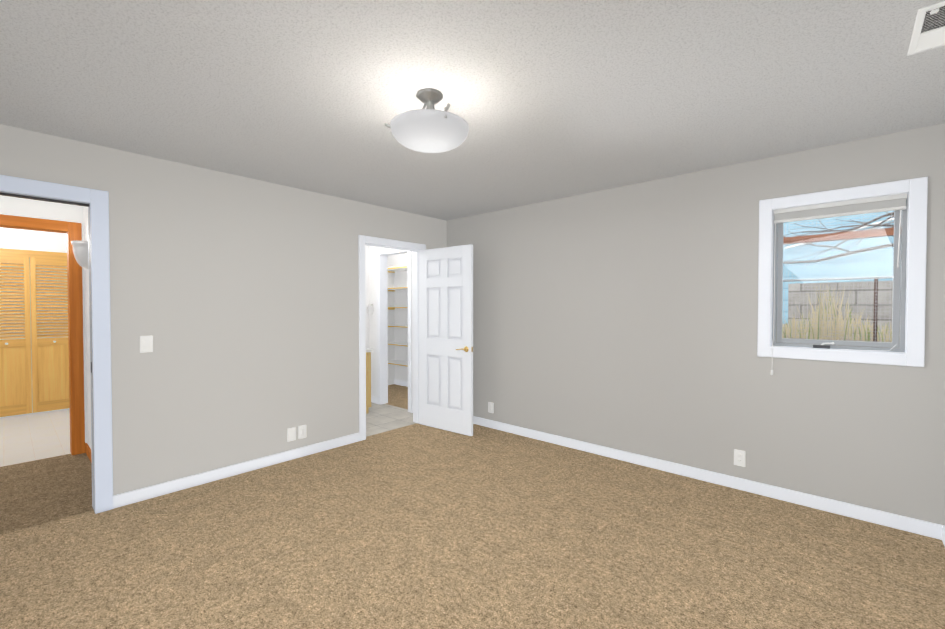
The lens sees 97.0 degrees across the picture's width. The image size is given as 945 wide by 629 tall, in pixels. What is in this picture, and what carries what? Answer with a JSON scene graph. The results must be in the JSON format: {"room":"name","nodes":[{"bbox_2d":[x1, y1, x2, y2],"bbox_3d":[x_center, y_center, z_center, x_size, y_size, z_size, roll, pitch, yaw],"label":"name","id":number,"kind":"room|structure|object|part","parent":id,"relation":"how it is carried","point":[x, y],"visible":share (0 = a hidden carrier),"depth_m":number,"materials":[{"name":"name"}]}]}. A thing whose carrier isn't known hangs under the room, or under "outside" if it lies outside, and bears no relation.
{"room":"empty bedroom","nodes":[
{"label":"empty bedroom","id":0,"kind":"room"},
{"bbox_2d":[0,227,69,417],"bbox_3d":[-6.108,0.063,4.884,0.120,2.440,3.340,1,1,42],"label":"wall","id":1,"kind":"structure","parent":0,"point":[21,239],"depth_m":5.36,"materials":[{"name":"white paint"}]},
{"bbox_2d":[0,248,66,259],"bbox_3d":[-5.915,-0.764,4.979,0.022,0.090,2.680,1,1,42],"label":"trim","id":2,"kind":"structure","parent":1,"relation":"attached to","point":[31,253],"depth_m":5.32,"materials":[{"name":"brown wood"}]},
{"bbox_2d":[0,256,69,416],"bbox_3d":[-5.885,0.271,5.000,0.058,1.980,2.516,1,1,42],"label":"bifold doors","id":3,"kind":"structure","parent":1,"relation":"in","point":[42,385],"depth_m":5.32,"materials":[{"name":"brown wood"}]},
{"bbox_2d":[0,409,70,466],"bbox_3d":[-5.243,1.356,4.133,2.520,0.120,3.400,1,1,42],"label":"floor","id":4,"kind":"structure","parent":0,"point":[30,437],"depth_m":4.39,"materials":[{"name":"white tile"}]},
{"bbox_2d":[0,195,79,222],"bbox_3d":[-4.278,0.090,3.301,0.120,2.440,2.020,1,1,42],"label":"wall","id":5,"kind":"structure","parent":0,"point":[16,206],"depth_m":3.70,"materials":[{"name":"white paint"}]},
{"bbox_2d":[0,214,84,454],"bbox_3d":[-4.045,0.266,3.564,0.120,2.080,0.920,1,1,42],"label":"door frame","id":6,"kind":"structure","parent":5,"relation":"attached to","point":[68,311],"depth_m":3.88,"materials":[{"name":"brown wood"}]},
{"bbox_2d":[80,206,90,448],"bbox_3d":[-3.044,0.088,3.465,1.500,2.440,0.130,1,1,42],"label":"wall","id":7,"kind":"structure","parent":0,"point":[83,210],"depth_m":3.87,"materials":[{"name":"white paint"}]},
{"bbox_2d":[71,240,87,268],"bbox_3d":[-3.398,-0.513,3.628,0.224,0.235,0.112,1,1,42],"label":"sconce","id":8,"kind":"object","parent":7,"relation":"attached to","point":[80,250],"visible":0.9,"depth_m":3.58,"materials":[{"name":"white glass"}]},
{"bbox_2d":[85,443,91,462],"bbox_3d":[-3.082,1.263,3.442,1.500,0.090,0.015,1,1,42],"label":"baseboard","id":9,"kind":"structure","parent":7,"relation":"attached to","point":[87,450],"depth_m":3.79,"materials":[{"name":"brown wood"}]},
{"bbox_2d":[0,124,446,495],"bbox_3d":[-1.730,0.083,3.718,0.120,2.440,6.300,1,1,42],"label":"wall","id":10,"kind":"structure","parent":0,"point":[236,297],"depth_m":3.31,"materials":[{"name":"grey paint"}]},
{"bbox_2d":[0,175,112,513],"bbox_3d":[-2.858,0.290,2.461,0.120,2.070,0.957,1,1,42],"label":"door frame","id":11,"kind":"structure","parent":10,"relation":"attached to","point":[32,197],"depth_m":2.78,"materials":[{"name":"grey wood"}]},
{"bbox_2d":[140,336,152,352],"bbox_3d":[-2.314,0.210,2.970,0.010,0.116,0.072,1,1,42],"label":"rocker light switch","id":12,"kind":"object","parent":10,"relation":"attached to","point":[146,343],"visible":1,"depth_m":2.97,"materials":[{"name":"white plastic"}]},
{"bbox_2d":[113,433,359,508],"bbox_3d":[-1.798,1.264,3.563,0.012,0.085,1.933,1,1,42],"label":"baseboard","id":13,"kind":"structure","parent":10,"relation":"attached to","point":[123,499],"depth_m":3.35,"materials":[{"name":"white wood"}]},
{"bbox_2d":[287,427,295,441],"bbox_3d":[-1.625,1.076,3.756,0.007,0.116,0.072,1,1,42],"label":"outlet","id":14,"kind":"object","parent":10,"relation":"attached to","point":[291,436],"visible":1,"depth_m":3.75,"materials":[{"name":"white plastic"}]},
{"bbox_2d":[298,425,305,438],"bbox_3d":[-1.557,1.074,3.832,0.008,0.116,0.072,1,1,42],"label":"duplex electrical outlet","id":15,"kind":"object","parent":10,"relation":"attached to","point":[302,431],"visible":1,"depth_m":3.83,"materials":[{"name":"white plastic"}]},
{"bbox_2d":[359,235,425,440],"bbox_3d":[-0.903,0.237,4.645,0.152,2.100,0.900,1,1,42],"label":"door frame","id":16,"kind":"structure","parent":10,"relation":"attached to","point":[363,240],"depth_m":4.49,"materials":[{"name":"white wood"}]},
{"bbox_2d":[420,245,472,435],"bbox_3d":[-0.291,0.270,4.641,0.763,2.010,0.134,1,1,42],"label":"door leaf","id":17,"kind":"structure","parent":10,"relation":"in","point":[446,338],"depth_m":4.58,"materials":[{"name":"white wood"}]},
{"bbox_2d":[365,245,368,348],"bbox_3d":[-2.057,0.052,5.527,0.120,2.440,1.500,1,1,42],"label":"wall","id":18,"kind":"structure","parent":0,"point":[366,247],"depth_m":6.03,"materials":[{"name":"white paint"}]},
{"bbox_2d":[369,246,412,405],"bbox_3d":[-1.437,0.042,6.085,2.600,2.440,0.120,1,1,42],"label":"wall","id":19,"kind":"structure","parent":0,"point":[400,300],"depth_m":7.21,"materials":[{"name":"white paint"}]},
{"bbox_2d":[377,249,411,411],"bbox_3d":[-1.023,0.209,5.718,0.650,2.120,0.120,1,1,42],"label":"door frame","id":20,"kind":"structure","parent":19,"relation":"attached to","point":[384,326],"depth_m":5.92,"materials":[{"name":"white wood"}]},
{"bbox_2d":[394,379,407,386],"bbox_3d":[-0.702,1.207,6.836,2.480,0.085,0.012,1,1,42],"label":"baseboard","id":21,"kind":"structure","parent":19,"relation":"attached to","point":[396,382],"depth_m":7.31,"materials":[{"name":"white wood"}]},
{"bbox_2d":[366,402,415,436],"bbox_3d":[-1.530,1.339,5.118,1.540,0.120,1.600,1,1,42],"label":"floor","id":22,"kind":"structure","parent":0,"point":[380,418],"depth_m":5.14,"materials":[{"name":"white tile"}]},
{"bbox_2d":[366,348,373,413],"bbox_3d":[-1.845,0.813,5.183,0.668,0.930,1.008,1,1,42],"label":"bathroom vanity","id":23,"kind":"object","parent":22,"relation":"on","point":[368,378],"visible":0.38,"depth_m":5.31,"materials":[{"name":"brown wood"}]},
{"bbox_2d":[385,384,407,408],"bbox_3d":[-1.029,1.315,6.540,2.690,0.120,1.190,1,1,42],"label":"floor","id":24,"kind":"structure","parent":0,"point":[397,395],"depth_m":6.41,"materials":[{"name":"beige carpet"}]},
{"bbox_2d":[387,265,407,384],"bbox_3d":[-0.958,0.200,6.818,1.500,2.100,0.350,1,1,42],"label":"closet shelves","id":25,"kind":"object","parent":24,"relation":"on","point":[392,343],"visible":0.12,"depth_m":7.35,"materials":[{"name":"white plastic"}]},
{"bbox_2d":[0,423,944,628],"bbox_3d":[-1.012,1.385,2.473,6.000,0.120,5.370,1,1,42],"label":"floor carpet","id":26,"kind":"object","parent":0,"point":[417,526],"visible":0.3,"depth_m":2.35,"materials":[{"name":"beige carpet"}]},
{"bbox_2d":[0,0,944,220],"bbox_3d":[-1.848,-1.191,3.399,8.700,0.120,7.000,1,1,42],"label":"ceiling","id":27,"kind":"structure","parent":0,"point":[547,100],"depth_m":2.02,"materials":[{"name":"white paint"}]},
{"bbox_2d":[384,88,468,152],"bbox_3d":[-0.198,-0.978,2.120,0.416,0.261,0.426,1,1,42],"label":"ceiling light","id":28,"kind":"object","parent":27,"relation":"attached to","point":[430,129],"visible":1,"depth_m":2.02,"materials":[{"name":"white glass"}]},
{"bbox_3d":[-0.215,-0.897,2.117,0.396,0.100,0.396,1,1,42],"label":"lamp shade","id":29,"kind":"part","parent":28,"relation":"part of","materials":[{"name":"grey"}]},
{"bbox_2d":[908,1,944,54],"bbox_3d":[1.774,-1.095,1.594,0.136,0.010,0.360,1,1,42],"label":"ceiling vent","id":30,"kind":"object","parent":27,"relation":"in","point":[929,30],"visible":1,"depth_m":1.61,"materials":[{"name":"white metal"}]},
{"bbox_2d":[447,123,944,525],"bbox_3d":[1.278,0.081,3.877,4.150,2.440,0.150,1,1,42],"label":"wall","id":31,"kind":"structure","parent":0,"point":[623,318],"depth_m":3.31,"materials":[{"name":"grey paint"}]},
{"bbox_2d":[488,402,493,412],"bbox_3d":[0.208,1.056,4.745,0.072,0.116,0.008,1,1,42],"label":"electrical outlet","id":32,"kind":"object","parent":31,"relation":"attached to","point":[490,407],"visible":1,"depth_m":4.74,"materials":[{"name":"white plastic"}]},
{"bbox_2d":[473,416,936,538],"bbox_3d":[1.208,1.259,3.850,4.110,0.085,0.014,1,1,42],"label":"baseboard","id":33,"kind":"structure","parent":31,"relation":"attached to","point":[924,528],"depth_m":3.12,"materials":[{"name":"white wood"}]},
{"bbox_2d":[734,449,744,466],"bbox_3d":[2.003,1.076,3.138,0.072,0.116,0.008,1,1,42],"label":"electrical outlet","id":34,"kind":"object","parent":31,"relation":"attached to","point":[739,457],"visible":1,"depth_m":3.14,"materials":[{"name":"white plastic"}]},
{"bbox_2d":[758,177,927,374],"bbox_3d":[2.432,-0.193,2.815,0.828,1.254,0.177,1,1,42],"label":"window unit","id":35,"kind":"structure","parent":31,"relation":"in","point":[896,204],"depth_m":2.72,"materials":[{"name":"silver metal"}]},
{"bbox_2d":[776,210,901,347],"bbox_3d":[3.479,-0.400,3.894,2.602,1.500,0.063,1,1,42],"label":"screen","id":36,"kind":"object","parent":35,"relation":"in","point":[824,238],"depth_m":3.89,"materials":[{"name":"silver metal"}]},
{"bbox_2d":[774,193,906,223],"bbox_3d":[2.415,-0.698,2.788,0.664,0.092,0.040,1,1,42],"label":"blind","id":37,"kind":"object","parent":35,"relation":"attached to","point":[891,202],"depth_m":2.75,"materials":[{"name":"white"}]},
{"bbox_2d":[937,524,944,545],"bbox_3d":[1.285,1.311,0.805,0.014,0.085,4.450,1,1,42],"label":"baseboard","id":38,"kind":"structure","parent":31,"relation":"attached to","point":[940,528],"depth_m":2.46,"materials":[{"name":"white"}]},
{"label":"outside","id":39,"kind":"structure","parent":0,"visible":0},
{"bbox_2d":[776,324,891,347],"bbox_3d":[7.796,0.617,5.810,10.700,0.700,11.390,1,1,42],"label":"ground","id":40,"kind":"structure","parent":39,"point":[833,338],"depth_m":4.92,"materials":[{"name":"brown soil"}]},
{"bbox_2d":[776,283,899,341],"bbox_3d":[4.480,-0.061,5.017,1.689,0.724,1.975,1,1,42],"label":"grass tufts","id":41,"kind":"object","parent":40,"relation":"on","point":[817,328],"visible":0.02,"depth_m":4.75,"materials":[{"name":"beige plant"}]},
{"bbox_2d":[777,211,900,323],"bbox_3d":[9.050,-2.732,7.153,10.700,6.050,0.430,1,1,42],"label":"siding","id":42,"kind":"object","parent":40,"relation":"on","point":[841,262],"depth_m":8.46,"materials":[{"name":"blue"}]},
{"bbox_2d":[785,218,893,262],"bbox_3d":[8.078,-1.692,7.659,3.809,1.284,0.044,1,1,42],"label":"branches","id":43,"kind":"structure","parent":42,"relation":"attached to","point":[849,231],"depth_m":8.21,"materials":[{"name":"plant"}]},
{"bbox_2d":[788,281,892,334],"bbox_3d":[6.649,-0.049,4.704,4.950,0.770,0.250,1,1,42],"label":"wall","id":44,"kind":"structure","parent":40,"relation":"on","point":[798,291],"depth_m":5.81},
{"bbox_2d":[783,211,901,268],"bbox_3d":[4.268,-0.921,5.324,4.061,2.509,0.592,1,1,42],"label":"branches","id":45,"kind":"object","parent":40,"relation":"on","point":[870,248],"depth_m":5.07,"materials":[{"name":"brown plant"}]}
]}

